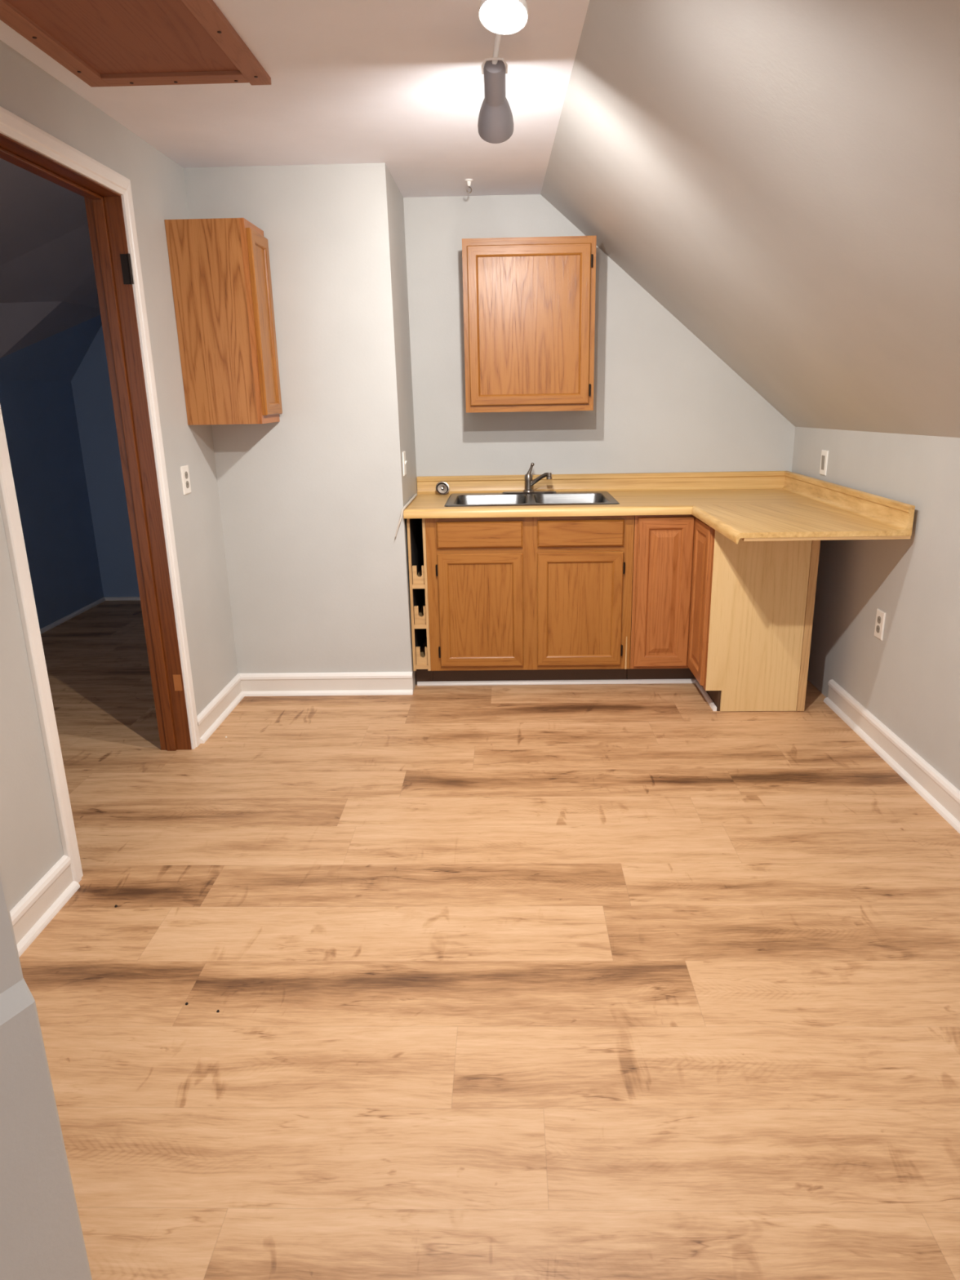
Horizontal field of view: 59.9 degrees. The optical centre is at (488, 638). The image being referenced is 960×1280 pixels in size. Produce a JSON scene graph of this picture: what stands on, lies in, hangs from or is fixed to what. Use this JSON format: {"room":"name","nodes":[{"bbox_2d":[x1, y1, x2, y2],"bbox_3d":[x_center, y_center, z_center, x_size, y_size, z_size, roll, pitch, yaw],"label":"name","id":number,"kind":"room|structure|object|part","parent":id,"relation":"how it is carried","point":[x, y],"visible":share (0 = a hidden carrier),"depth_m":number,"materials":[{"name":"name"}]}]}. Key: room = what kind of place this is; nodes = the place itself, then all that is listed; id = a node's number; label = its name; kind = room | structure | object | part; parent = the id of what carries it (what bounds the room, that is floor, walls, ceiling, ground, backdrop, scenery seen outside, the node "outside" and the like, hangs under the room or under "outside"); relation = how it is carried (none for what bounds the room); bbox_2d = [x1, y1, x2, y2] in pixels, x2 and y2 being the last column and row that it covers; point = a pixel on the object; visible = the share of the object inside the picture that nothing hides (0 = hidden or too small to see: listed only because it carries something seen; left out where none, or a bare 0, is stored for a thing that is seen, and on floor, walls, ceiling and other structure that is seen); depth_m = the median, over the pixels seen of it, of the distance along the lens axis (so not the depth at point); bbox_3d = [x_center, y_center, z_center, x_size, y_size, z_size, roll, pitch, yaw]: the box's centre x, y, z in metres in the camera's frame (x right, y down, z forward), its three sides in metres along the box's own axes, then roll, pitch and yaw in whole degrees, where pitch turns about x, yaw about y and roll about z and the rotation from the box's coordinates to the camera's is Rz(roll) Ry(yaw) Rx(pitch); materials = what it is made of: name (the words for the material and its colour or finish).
{"room":"kitchen","nodes":[
{"label":"kitchen","id":0,"kind":"room"},
{"bbox_2d":[0,866,92,1279],"bbox_3d":[-0.983,0.039,0.792,0.686,2.354,0.681,-1,16,1],"label":"wall","id":1,"kind":"structure","parent":0,"point":[42,1236],"depth_m":1.16,"materials":[{"name":"grey paint"}]},
{"bbox_2d":[0,158,99,306],"bbox_3d":[-2.167,-1.691,3.119,1.550,0.600,5.050,-1,16,1],"label":"ceiling","id":2,"kind":"structure","parent":0,"point":[46,253],"depth_m":4.14,"materials":[{"name":"paint"}]},
{"bbox_2d":[0,301,100,358],"bbox_3d":[-2.875,-1.286,3.267,0.351,0.460,5.065,1,17,7],"label":"ceiling","id":3,"kind":"structure","parent":0,"point":[23,325],"depth_m":4.85,"materials":[{"name":"paint"}]},
{"bbox_2d":[0,315,102,381],"bbox_3d":[-2.730,-1.814,5.071,0.332,0.448,1.260,-1,16,1],"label":"ceiling","id":4,"kind":"structure","parent":0,"point":[58,357],"depth_m":5.33,"materials":[{"name":"blue paint"}]},
{"bbox_2d":[0,379,103,629],"bbox_3d":[-2.967,-0.335,3.588,0.100,1.560,5.150,-1,16,1],"label":"wall","id":5,"kind":"structure","parent":0,"point":[39,417],"depth_m":5.48,"materials":[{"name":"blue paint"}]},
{"bbox_2d":[71,324,139,596],"bbox_3d":[-2.159,-1.555,5.844,1.631,2.600,0.100,-1,16,1],"label":"wall","id":6,"kind":"structure","parent":0,"point":[91,383],"depth_m":5.92,"materials":[{"name":"blue paint"}]},
{"bbox_2d":[40,596,140,634],"bbox_3d":[-2.139,0.408,3.737,1.531,0.024,5.050,-1,16,1],"label":"baseboard","id":7,"kind":"structure","parent":6,"relation":"attached to","point":[69,616],"depth_m":5.88,"materials":[{"name":"white paint"}]},
{"bbox_2d":[0,40,238,911],"bbox_3d":[-1.371,-0.194,1.606,0.122,2.354,5.934,-1,16,1],"label":"wall","id":8,"kind":"structure","parent":0,"point":[31,844],"depth_m":3.07,"materials":[{"name":"grey paint"}]},
{"bbox_2d":[9,855,79,957],"bbox_3d":[-1.272,0.845,2.047,0.032,0.110,0.996,-1,16,1],"label":"baseboard","id":9,"kind":"structure","parent":8,"relation":"attached to","point":[38,907],"depth_m":2.36,"materials":[{"name":"white paint"}]},
{"bbox_3d":[-1.280,0.805,2.035,0.018,0.027,0.996,-1,16,1],"label":"cap moulding","id":10,"kind":"part","parent":9,"relation":"part of","materials":[{"name":"white paint"}]},
{"bbox_3d":[-1.264,0.887,2.059,0.018,0.021,0.996,-1,16,1],"label":"shoe moulding","id":11,"kind":"part","parent":9,"relation":"part of","materials":[{"name":"white paint"}]},
{"bbox_2d":[0,106,199,883],"bbox_3d":[-1.340,-0.439,2.755,0.146,2.176,1.089,-1,16,1],"label":"door frame","id":12,"kind":"structure","parent":8,"relation":"in","point":[107,193],"depth_m":3.04,"materials":[{"name":"brown wood"}]},
{"bbox_3d":[-1.286,-0.295,2.262,0.018,2.175,0.064,-1,16,1],"label":"casing","id":13,"kind":"part","parent":12,"relation":"part of","materials":[{"name":"white paint"}]},
{"bbox_3d":[-1.294,-1.453,2.455,0.018,0.064,1.088,-1,16,1],"label":"head casing","id":14,"kind":"part","parent":12,"relation":"part of","materials":[{"name":"white paint"}]},
{"bbox_3d":[-1.265,-0.585,3.245,0.018,2.175,0.064,-1,16,1],"label":"casing","id":15,"kind":"part","parent":12,"relation":"part of","materials":[{"name":"white paint"}]},
{"bbox_2d":[180,465,191,494],"bbox_3d":[-1.264,-0.665,3.484,0.008,0.116,0.078,-1,16,1],"label":"wall outlet","id":16,"kind":"object","parent":8,"relation":"attached to","point":[184,472],"visible":1,"depth_m":3.47,"materials":[{"name":"white plastic"}]},
{"bbox_2d":[164,217,282,425],"bbox_3d":[-1.106,-1.323,3.539,0.336,0.788,0.282,-1,16,1],"label":"upper cabinet","id":17,"kind":"object","parent":8,"relation":"attached to","point":[220,274],"visible":1,"depth_m":3.42,"materials":[{"name":"brown wood"}]},
{"bbox_3d":[-0.967,-1.324,3.535,0.019,0.788,0.282,-1,16,1],"label":"frame","id":18,"kind":"part","parent":17,"relation":"part of","materials":[{"name":"brown wood"}]},
{"bbox_3d":[-0.948,-1.326,3.539,0.019,0.722,0.250,-1,16,1],"label":"door","id":19,"kind":"part","parent":17,"relation":"part of","materials":[{"name":"brown wood"}]},
{"bbox_3d":[-0.952,-1.326,3.539,0.007,0.628,0.156,-1,16,1],"label":"door panel","id":20,"kind":"part","parent":17,"relation":"part of","materials":[{"name":"brown wood"}]},
{"bbox_2d":[0,0,589,197],"bbox_3d":[-0.572,-1.374,1.293,1.757,0.060,6.034,-1,16,1],"label":"ceiling","id":21,"kind":"structure","parent":0,"point":[398,84],"depth_m":2.69,"materials":[{"name":"white paint"}]},
{"bbox_2d":[0,0,271,87],"bbox_3d":[-0.941,-1.585,2.179,0.545,0.022,0.756,-1,16,1],"label":"attic hatch","id":22,"kind":"object","parent":21,"relation":"attached to","point":[102,42],"visible":1,"depth_m":2.22,"materials":[{"name":"brown wood"}]},
{"bbox_2d":[464,178,473,193],"bbox_3d":[-0.088,-2.056,3.788,0.038,0.056,0.038,-1,16,1],"label":"ceiling hook","id":23,"kind":"object","parent":21,"relation":"attached to","point":[468,181],"visible":1,"depth_m":3.78,"materials":[{"name":"silver metal"}]},
{"bbox_2d":[477,0,528,143],"bbox_3d":[0.037,-1.371,1.797,0.112,0.251,1.222,-1,16,-1],"label":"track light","id":24,"kind":"object","parent":21,"relation":"attached to","point":[495,120],"visible":1,"depth_m":2.19,"materials":[{"name":"grey metal"}]},
{"bbox_3d":[0.035,-1.423,1.874,0.079,0.080,0.078,-1,16,1],"label":"lamp bulb","id":25,"kind":"part","parent":24,"relation":"part of","materials":[{"name":"white glass"}]},
{"bbox_2d":[183,163,417,691],"bbox_3d":[-0.823,-0.947,4.132,0.867,2.354,0.642,-1,16,1],"label":"wall","id":26,"kind":"structure","parent":0,"point":[312,500],"depth_m":3.83,"materials":[{"name":"grey paint"}]},
{"bbox_2d":[196,671,413,743],"bbox_3d":[-0.815,0.306,3.848,0.869,0.110,0.611,-1,16,1],"label":"baseboard","id":27,"kind":"structure","parent":26,"relation":"attached to","point":[351,683],"depth_m":4.12,"materials":[{"name":"white paint"}]},
{"bbox_2d":[402,450,407,475],"bbox_3d":[-0.392,-0.828,3.933,0.016,0.110,0.078,-1,16,1],"label":"light switch","id":28,"kind":"object","parent":26,"relation":"attached to","point":[404,461],"visible":1,"depth_m":3.91,"materials":[{"name":"white plastic"}]},
{"bbox_2d":[19,600,959,1279],"bbox_3d":[-0.663,0.715,2.644,4.570,0.001,7.480,-1,16,1],"label":"floor","id":29,"kind":"structure","parent":0,"point":[566,981],"depth_m":2.08,"materials":[{"name":"brown wood"}]},
{"bbox_2d":[406,518,433,684],"bbox_3d":[-0.331,-0.239,4.300,0.086,0.884,0.532,-1,16,1],"label":"wine rack","id":30,"kind":"object","parent":29,"relation":"on","point":[416,538],"visible":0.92,"depth_m":4.12,"materials":[{"name":"brown wood"}]},
{"bbox_3d":[-0.368,-0.289,4.286,0.013,0.779,0.532,-1,16,1],"label":"panel","id":31,"kind":"part","parent":30,"relation":"part of","materials":[{"name":"brown wood"}]},
{"bbox_2d":[412,564,424,588],"bbox_3d":[-0.332,-0.324,4.270,0.059,0.019,0.520,-1,16,1],"label":"shelf","id":32,"kind":"object","parent":30,"relation":"attached to","point":[416,584],"depth_m":4.03,"materials":[{"name":"brown wood"}]},
{"bbox_2d":[413,600,426,628],"bbox_3d":[-0.329,-0.132,4.327,0.059,0.019,0.520,-1,16,1],"label":"shelf","id":33,"kind":"object","parent":30,"relation":"attached to","point":[418,624],"depth_m":4.09,"materials":[{"name":"brown wood"}]},
{"bbox_2d":[416,636,427,669],"bbox_3d":[-0.325,0.069,4.386,0.059,0.019,0.520,-1,16,1],"label":"shelf","id":34,"kind":"object","parent":30,"relation":"attached to","point":[420,664],"depth_m":4.15,"materials":[{"name":"brown wood"}]},
{"bbox_3d":[-0.326,-0.363,4.535,0.060,0.779,0.010,-1,16,1],"label":"panel","id":35,"kind":"part","parent":30,"relation":"part of","materials":[{"name":"beige wood"}]},
{"bbox_3d":[-0.295,-0.289,4.284,0.013,0.779,0.532,-1,16,1],"label":"panel","id":36,"kind":"part","parent":30,"relation":"part of","materials":[{"name":"brown wood"}]},
{"bbox_2d":[425,515,634,681],"bbox_3d":[0.205,-0.252,4.311,0.984,0.884,0.622,-1,16,1],"label":"base cabinet","id":37,"kind":"object","parent":29,"relation":"on","point":[515,598],"visible":0.94,"depth_m":4.01,"materials":[{"name":"brown wood"}]},
{"bbox_3d":[-0.042,-0.490,3.931,0.407,0.125,0.019,-1,16,1],"label":"drawer","id":38,"kind":"part","parent":37,"relation":"part of","materials":[{"name":"brown wood"}]},
{"bbox_3d":[-0.036,-0.136,4.036,0.407,0.563,0.019,-1,16,1],"label":"door","id":39,"kind":"part","parent":37,"relation":"part of","materials":[{"name":"brown wood"}]},
{"bbox_3d":[-0.036,-0.137,4.040,0.309,0.465,0.007,-1,16,1],"label":"door panel","id":40,"kind":"part","parent":37,"relation":"part of","materials":[{"name":"brown wood"}]},
{"bbox_2d":[417,679,716,711],"bbox_3d":[0.344,0.276,4.044,1.423,0.018,0.401,-1,16,1],"label":"trim","id":41,"kind":"structure","parent":37,"relation":"attached to","point":[701,689],"depth_m":4.22,"materials":[{"name":"white paint"}]},
{"bbox_3d":[0.440,-0.142,4.028,0.309,0.465,0.007,-1,16,1],"label":"door panel","id":42,"kind":"part","parent":37,"relation":"part of","materials":[{"name":"brown wood"}]},
{"bbox_3d":[0.440,-0.141,4.024,0.407,0.563,0.019,-1,16,1],"label":"door","id":43,"kind":"part","parent":37,"relation":"part of","materials":[{"name":"brown wood"}]},
{"bbox_3d":[0.433,-0.496,3.920,0.407,0.125,0.019,-1,16,1],"label":"drawer","id":44,"kind":"part","parent":37,"relation":"part of","materials":[{"name":"brown wood"}]},
{"bbox_2d":[624,636,626,669],"bbox_3d":[0.675,0.069,4.088,0.008,0.166,0.006,-1,16,1],"label":"wood shim","id":45,"kind":"object","parent":37,"relation":"in","point":[625,663],"visible":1,"depth_m":4.09,"materials":[{"name":"beige wood"}]},
{"bbox_2d":[626,514,820,711],"bbox_3d":[1.071,-0.215,4.133,0.751,0.884,0.908,-1,16,1],"label":"base cabinet","id":46,"kind":"object","parent":29,"relation":"on","point":[713,610],"visible":0.8,"depth_m":3.77,"materials":[{"name":"brown wood"}]},
{"bbox_2d":[403,471,915,543],"bbox_3d":[0.589,-0.616,3.780,1.975,0.133,1.441,-1,16,1],"label":"countertop","id":47,"kind":"structure","parent":46,"relation":"on","point":[747,505],"depth_m":3.87,"materials":[{"name":"laminate"}]},
{"bbox_2d":[395,493,417,536],"bbox_3d":[-0.387,-0.619,4.127,0.050,0.138,0.551,1,16,6],"label":"strip","id":48,"kind":"object","parent":47,"relation":"attached to","point":[408,503],"visible":1,"depth_m":3.88,"materials":[{"name":"white plastic"}]},
{"bbox_2d":[435,481,449,494],"bbox_3d":[-0.243,-0.799,4.418,0.073,0.067,0.054,-1,16,1],"label":"strainer","id":49,"kind":"object","parent":47,"relation":"on","point":[442,487],"visible":1,"depth_m":4.42,"materials":[{"name":"silver metal"}]},
{"bbox_2d":[444,490,619,506],"bbox_3d":[0.212,-0.623,4.209,0.834,0.190,0.523,-1,16,1],"label":"sink","id":50,"kind":"object","parent":47,"relation":"in","point":[536,497],"visible":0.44,"depth_m":4.35,"materials":[{"name":"silver metal"}]},
{"bbox_3d":[0.014,-0.610,4.190,0.360,0.182,0.402,-1,16,1],"label":"bowl","id":51,"kind":"part","parent":50,"relation":"part of","materials":[{"name":"silver metal"}]},
{"bbox_3d":[0.410,-0.615,4.180,0.360,0.182,0.402,-1,16,1],"label":"bowl","id":52,"kind":"part","parent":50,"relation":"part of","materials":[{"name":"silver metal"}]},
{"bbox_2d":[523,462,551,492],"bbox_3d":[0.257,-0.844,4.355,0.162,0.150,0.060,6,18,23],"label":"faucet","id":53,"kind":"object","parent":47,"relation":"on","point":[528,477],"visible":1,"depth_m":4.36,"materials":[{"name":"silver metal"}]},
{"bbox_3d":[0.217,-0.884,4.364,0.036,0.055,0.025,-1,16,1],"label":"lever","id":54,"kind":"part","parent":53,"relation":"part of","materials":[{"name":"silver metal"}]},
{"bbox_3d":[0.263,-0.832,4.353,0.114,0.076,0.026,6,18,23],"label":"spout","id":55,"kind":"part","parent":53,"relation":"part of","materials":[{"name":"silver metal"}]},
{"bbox_3d":[0.837,-0.216,3.993,0.151,0.622,0.016,-1,16,1],"label":"door panel","id":56,"kind":"part","parent":46,"relation":"part of","materials":[{"name":"brown wood"}]},
{"bbox_3d":[0.837,-0.216,3.993,0.261,0.732,0.019,-1,16,1],"label":"door","id":57,"kind":"part","parent":46,"relation":"part of","materials":[{"name":"brown wood"}]},
{"bbox_3d":[0.847,-0.184,3.855,0.316,0.779,0.342,-1,16,1],"label":"frame","id":58,"kind":"part","parent":46,"relation":"part of","materials":[{"name":"brown wood"}]},
{"bbox_3d":[0.975,-0.179,3.857,0.016,0.622,0.186,-1,16,1],"label":"door panel","id":59,"kind":"part","parent":46,"relation":"part of","materials":[{"name":"brown wood"}]},
{"bbox_3d":[0.976,-0.179,3.857,0.019,0.732,0.296,-1,16,1],"label":"door","id":60,"kind":"part","parent":46,"relation":"part of","materials":[{"name":"brown wood"}]},
{"bbox_3d":[1.193,-0.092,3.702,0.418,0.881,0.012,-1,16,1],"label":"panel","id":61,"kind":"part","parent":46,"relation":"part of","materials":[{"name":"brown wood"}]},
{"bbox_2d":[403,194,795,479],"bbox_3d":[0.554,-1.066,4.454,2.113,2.354,0.100,-1,16,1],"label":"wall","id":62,"kind":"structure","parent":0,"point":[664,402],"depth_m":4.34,"materials":[{"name":"grey paint"}]},
{"bbox_2d":[462,235,596,413],"bbox_3d":[0.197,-1.527,4.104,0.623,0.780,0.324,-1,16,1],"label":"upper cabinet","id":63,"kind":"object","parent":62,"relation":"attached to","point":[529,302],"visible":1,"depth_m":3.95,"materials":[{"name":"brown wood"}]},
{"bbox_3d":[0.193,-1.485,3.962,0.481,0.621,0.007,-1,16,1],"label":"door panel","id":64,"kind":"part","parent":63,"relation":"part of","materials":[{"name":"brown wood"}]},
{"bbox_2d":[540,0,959,437],"bbox_3d":[0.895,-0.842,1.393,1.386,1.188,5.984,-1,16,1],"label":"ceiling","id":65,"kind":"structure","parent":0,"point":[781,177],"depth_m":2.24,"materials":[{"name":"grey paint"}]},
{"bbox_2d":[791,426,959,790],"bbox_3d":[1.609,0.256,1.727,0.100,1.320,6.034,-1,16,1],"label":"wall","id":66,"kind":"structure","parent":0,"point":[908,679],"depth_m":3.23,"materials":[{"name":"grey paint"}]},
{"bbox_2d":[819,449,828,475],"bbox_3d":[1.597,-0.840,3.971,0.010,0.116,0.076,-1,16,1],"label":"light switch","id":67,"kind":"object","parent":66,"relation":"attached to","point":[824,461],"visible":1,"depth_m":3.96,"materials":[{"name":"white plastic"}]},
{"bbox_2d":[874,608,885,640],"bbox_3d":[1.591,-0.058,3.392,0.008,0.116,0.072,-1,16,1],"label":"wall outlet","id":68,"kind":"object","parent":66,"relation":"attached to","point":[880,617],"visible":1,"depth_m":3.38,"materials":[{"name":"white plastic"}]},
{"bbox_2d":[875,625,879,632],"bbox_3d":[1.589,-0.040,3.397,0.002,0.030,0.028,-1,16,1],"label":"receptacle","id":69,"kind":"object","parent":68,"relation":"attached to","point":[877,627],"depth_m":3.40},
{"bbox_2d":[877,616,880,623],"bbox_3d":[1.588,-0.077,3.386,0.002,0.030,0.028,-1,16,1],"label":"receptacle","id":70,"kind":"object","parent":68,"relation":"attached to","point":[878,617],"depth_m":3.38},
{"bbox_2d":[823,679,959,833],"bbox_3d":[1.544,0.966,1.461,0.032,0.110,5.120,-1,16,1],"label":"baseboard","id":71,"kind":"structure","parent":66,"relation":"attached to","point":[943,796],"depth_m":3.20,"materials":[{"name":"white paint"}]}
]}

